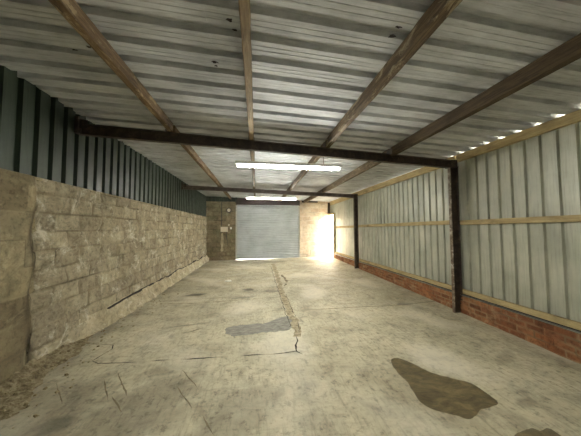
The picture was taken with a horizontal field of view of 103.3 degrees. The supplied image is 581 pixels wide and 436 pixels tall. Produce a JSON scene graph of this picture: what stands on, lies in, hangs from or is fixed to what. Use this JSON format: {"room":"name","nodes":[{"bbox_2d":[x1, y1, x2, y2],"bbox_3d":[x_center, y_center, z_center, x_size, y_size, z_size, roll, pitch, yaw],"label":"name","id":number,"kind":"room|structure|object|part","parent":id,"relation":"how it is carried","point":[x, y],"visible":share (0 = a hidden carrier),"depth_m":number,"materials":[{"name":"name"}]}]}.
{"room":"empty warehouse","nodes":[
{"label":"empty warehouse","id":0,"kind":"room"},
{"bbox_2d":[0,65,208,381],"bbox_3d":[-3.067,0.279,3.632,0.433,3.600,16.500,0,-3,-8],"label":"wall","id":1,"kind":"structure","parent":0,"point":[92,229],"depth_m":3.15,"materials":[{"name":"stone"}]},
{"bbox_2d":[206,196,331,260],"bbox_3d":[-1.058,0.640,12.129,6.850,3.650,0.261,0,-3,-8],"label":"wall","id":2,"kind":"structure","parent":0,"point":[315,220],"depth_m":11.89,"materials":[{"name":"brown paint"}]},
{"bbox_2d":[221,227,227,231],"bbox_3d":[-3.352,0.576,11.643,0.350,0.250,0.118,0,-3,-8],"label":"meter box","id":3,"kind":"object","parent":2,"relation":"attached to","point":[223,229],"visible":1,"depth_m":11.59,"materials":[{"name":"beige plastic"}]},
{"bbox_2d":[235,200,299,258],"bbox_3d":[-1.146,0.617,11.935,3.330,3.040,0.260,0,-3,-8],"label":"door","id":4,"kind":"structure","parent":2,"relation":"in","point":[264,228],"depth_m":11.97,"materials":[{"name":"metal"}]},
{"bbox_2d":[236,200,299,204],"bbox_3d":[-1.132,-0.798,11.874,3.260,0.220,0.005,0,-3,-8],"label":"hood","id":5,"kind":"object","parent":4,"relation":"attached to","point":[244,202],"depth_m":11.85,"materials":[{"name":"brown paint"}]},
{"bbox_2d":[0,0,580,201],"bbox_3d":[0.223,-1.372,4.378,6.950,0.250,16.756,0,-3,-8],"label":"ceiling","id":6,"kind":"structure","parent":0,"point":[312,60],"depth_m":2.32,"materials":[{"name":"metal"}]},
{"bbox_2d":[246,196,296,199],"bbox_3d":[-0.699,-0.936,8.491,1.870,0.493,0.110,0,-3,-8],"label":"strip light","id":7,"kind":"object","parent":6,"relation":"hanging from","point":[247,197],"visible":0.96,"depth_m":8.43,"materials":[{"name":"white plastic"}]},
{"bbox_2d":[235,137,341,170],"bbox_3d":[-0.014,-1.128,4.058,1.870,0.522,0.110,0,-3,-8],"label":"strip light","id":8,"kind":"object","parent":6,"relation":"hanging from","point":[254,163],"visible":0.94,"depth_m":4.01,"materials":[{"name":"white plastic"}]},
{"bbox_2d":[0,255,580,435],"bbox_3d":[0.184,1.804,4.193,6.800,0.262,16.400,0,-3,-8],"label":"floor","id":9,"kind":"structure","parent":0,"point":[299,346],"depth_m":2.69,"materials":[{"name":"concrete"}]},
{"bbox_2d":[0,335,92,419],"bbox_3d":[-2.592,1.702,2.826,0.708,0.200,2.500,0,-3,-8],"label":"heap","id":10,"kind":"object","parent":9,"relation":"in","point":[20,377],"visible":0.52,"depth_m":2.38,"materials":[{"name":"brown soil"}]},
{"bbox_2d":[1,292,164,428],"bbox_3d":[-2.727,1.741,3.767,0.612,0.116,4.211,0,-3,-8],"label":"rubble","id":11,"kind":"object","parent":9,"relation":"on","point":[101,340],"visible":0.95,"depth_m":2.59,"materials":[{"name":"stone"}]},
{"bbox_2d":[353,194,358,268],"bbox_3d":[2.562,0.517,9.016,0.173,2.912,0.140,0,-3,-8],"label":"steel post","id":12,"kind":"object","parent":9,"relation":"on","point":[355,199],"visible":1,"depth_m":9.00,"materials":[{"name":"black metal"}]},
{"bbox_2d":[181,182,353,197],"bbox_3d":[-0.560,-0.999,8.459,6.398,0.388,0.180,0,-3,-11],"label":"steel beam","id":13,"kind":"structure","parent":12,"relation":"on","point":[184,186],"depth_m":8.38,"materials":[{"name":"black metal"}]},
{"bbox_2d":[218,183,230,198],"bbox_3d":[-2.763,-1.080,9.852,0.082,0.133,3.502,0,-3,-8],"label":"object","id":14,"kind":"structure","parent":13,"relation":"attached to","point":[225,193],"depth_m":10.08,"materials":[{"name":"brown wood"}]},
{"bbox_2d":[304,190,320,202],"bbox_3d":[0.981,-0.939,10.490,0.092,0.159,3.320,0,-3,-8],"label":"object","id":15,"kind":"structure","parent":13,"relation":"attached to","point":[310,197],"depth_m":10.63,"materials":[{"name":"brown wood"}]},
{"bbox_2d":[391,358,497,418],"bbox_3d":[1.565,1.758,2.472,0.746,0.015,0.945,0,-3,-8],"label":"damp patch","id":16,"kind":"object","parent":9,"relation":"on","point":[464,399],"visible":1,"depth_m":2.31,"materials":[{"name":"brown liquid"}]},
{"bbox_2d":[445,160,462,312],"bbox_3d":[3.224,0.348,4.528,0.173,2.995,0.140,0,-3,-8],"label":"steel post","id":17,"kind":"object","parent":9,"relation":"on","point":[453,188],"visible":0.94,"depth_m":4.51,"materials":[{"name":"brown metal"}]},
{"bbox_2d":[74,116,453,168],"bbox_3d":[0.109,-1.207,3.928,6.404,0.396,0.180,0,-3,-12],"label":"steel beam","id":18,"kind":"structure","parent":17,"relation":"on","point":[81,126],"depth_m":3.74,"materials":[{"name":"black metal"}]},
{"bbox_2d":[48,0,172,131],"bbox_3d":[-1.269,-1.553,-0.269,0.089,0.135,7.634,0,-3,-8],"label":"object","id":19,"kind":"structure","parent":18,"relation":"attached to","point":[70,10],"depth_m":1.97,"materials":[{"name":"brown wood"}]},
{"bbox_2d":[169,125,219,185],"bbox_3d":[-2.168,-1.268,5.812,0.082,0.135,4.553,0,-3,-8],"label":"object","id":20,"kind":"structure","parent":18,"relation":"attached to","point":[188,148],"depth_m":5.05,"materials":[{"name":"brown wood"}]},
{"bbox_2d":[238,0,253,139],"bbox_3d":[-0.073,-1.511,-0.057,0.078,0.135,7.710,0,-3,-8],"label":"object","id":21,"kind":"structure","parent":18,"relation":"attached to","point":[244,5],"depth_m":1.92,"materials":[{"name":"brown wood"}]},
{"bbox_2d":[250,151,254,188],"bbox_3d":[-0.975,-1.226,6.054,0.085,0.135,4.536,0,-3,-8],"label":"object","id":22,"kind":"structure","parent":18,"relation":"attached to","point":[251,152],"depth_m":5.70,"materials":[{"name":"brown wood"}]},
{"bbox_2d":[289,143,323,190],"bbox_3d":[0.305,-1.180,6.313,0.089,0.134,4.518,0,-3,-8],"label":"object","id":23,"kind":"structure","parent":18,"relation":"attached to","point":[313,160],"depth_m":6.00,"materials":[{"name":"brown wood"}]},
{"bbox_2d":[322,149,388,192],"bbox_3d":[1.562,-1.122,6.567,0.091,0.159,4.500,0,-3,-8],"label":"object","id":24,"kind":"structure","parent":18,"relation":"attached to","point":[368,165],"depth_m":5.97,"materials":[{"name":"brown wood"}]},
{"bbox_2d":[325,0,462,147],"bbox_3d":[1.213,-1.467,0.172,0.092,0.134,7.791,0,-3,-8],"label":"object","id":25,"kind":"structure","parent":18,"relation":"attached to","point":[438,11],"depth_m":1.94,"materials":[{"name":"brown wood"}]},
{"bbox_2d":[390,33,580,155],"bbox_3d":[2.474,-1.411,0.396,0.095,0.159,7.870,0,-3,-8],"label":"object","id":26,"kind":"structure","parent":18,"relation":"attached to","point":[568,52],"depth_m":2.31,"materials":[{"name":"brown wood"}]},
{"bbox_3d":[3.219,-1.073,4.593,0.173,0.150,0.140,0,-3,-8],"label":"cap plate","id":27,"kind":"part","parent":17,"relation":"part of","materials":[{"name":"metal"}]},
{"bbox_2d":[514,428,560,435],"bbox_3d":[1.928,1.735,1.791,0.473,0.002,0.207,0,-3,-8],"label":"damp patch","id":28,"kind":"object","parent":9,"relation":"on","point":[528,432],"visible":1,"depth_m":1.85,"materials":[{"name":"brown liquid"}]},
{"bbox_2d":[330,121,580,363],"bbox_3d":[3.333,0.442,4.696,0.132,3.271,16.350,0,-3,-8],"label":"wall","id":29,"kind":"structure","parent":0,"point":[537,266],"depth_m":3.84,"materials":[{"name":"grey metal"}]},
{"bbox_2d":[328,203,334,253],"bbox_3d":[2.172,0.630,12.156,0.190,2.950,0.690,0,-3,-8],"label":"door","id":30,"kind":"structure","parent":29,"relation":"in","point":[329,213],"depth_m":11.84,"materials":[{"name":"brown wood"}]},
{"bbox_2d":[329,192,356,205],"bbox_3d":[2.412,-0.862,10.841,0.072,0.204,3.498,0,-3,-8],"label":"eaves timber","id":31,"kind":"object","parent":29,"relation":"attached to","point":[341,199],"visible":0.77,"depth_m":11.10,"materials":[{"name":"brown wood"}]},
{"bbox_2d":[335,252,353,258],"bbox_3d":[2.478,1.699,10.381,0.052,0.091,2.808,0,-3,-8],"label":"rail","id":32,"kind":"object","parent":29,"relation":"attached to","point":[348,256],"visible":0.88,"depth_m":10.37,"materials":[{"name":"brown wood"}]},
{"bbox_2d":[334,226,358,227],"bbox_3d":[2.474,0.404,10.441,0.057,0.104,2.808,0,-3,-8],"label":"rail","id":33,"kind":"object","parent":29,"relation":"attached to","point":[334,226],"visible":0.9,"depth_m":10.44,"materials":[{"name":"brown wood"}]},
{"bbox_2d":[358,220,448,226],"bbox_3d":[3.011,0.200,6.800,0.053,0.115,4.516,0,-3,-8],"label":"rail","id":34,"kind":"object","parent":29,"relation":"attached to","point":[446,222],"visible":0.96,"depth_m":5.96,"materials":[{"name":"brown wood"}]},
{"bbox_2d":[359,259,451,289],"bbox_3d":[3.018,1.528,6.739,0.056,0.091,4.516,0,-3,-8],"label":"rail","id":35,"kind":"object","parent":29,"relation":"attached to","point":[444,285],"visible":0.96,"depth_m":5.88,"materials":[{"name":"brown wood"}]},
{"bbox_2d":[357,156,455,195],"bbox_3d":[3.001,-1.061,6.858,0.069,0.179,4.516,0,-3,-8],"label":"eaves timber","id":36,"kind":"object","parent":29,"relation":"attached to","point":[423,170],"visible":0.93,"depth_m":6.32,"materials":[{"name":"brown wood"}]},
{"bbox_2d":[456,109,580,161],"bbox_3d":[3.916,-1.367,0.656,0.072,0.147,7.988,0,-3,-8],"label":"eaves timber","id":37,"kind":"object","parent":29,"relation":"attached to","point":[573,117],"visible":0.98,"depth_m":3.42,"materials":[{"name":"brown wood"}]},
{"bbox_2d":[460,215,580,224],"bbox_3d":[3.927,-0.116,0.599,0.055,0.137,7.988,0,-3,-8],"label":"rail","id":38,"kind":"object","parent":29,"relation":"attached to","point":[564,218],"visible":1,"depth_m":3.39,"materials":[{"name":"brown wood"}]},
{"bbox_2d":[462,289,580,330],"bbox_3d":[3.931,1.237,0.537,0.056,0.090,7.988,0,-3,-8],"label":"rail","id":39,"kind":"object","parent":29,"relation":"attached to","point":[550,317],"visible":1,"depth_m":3.37,"materials":[{"name":"brown wood"}]}
]}

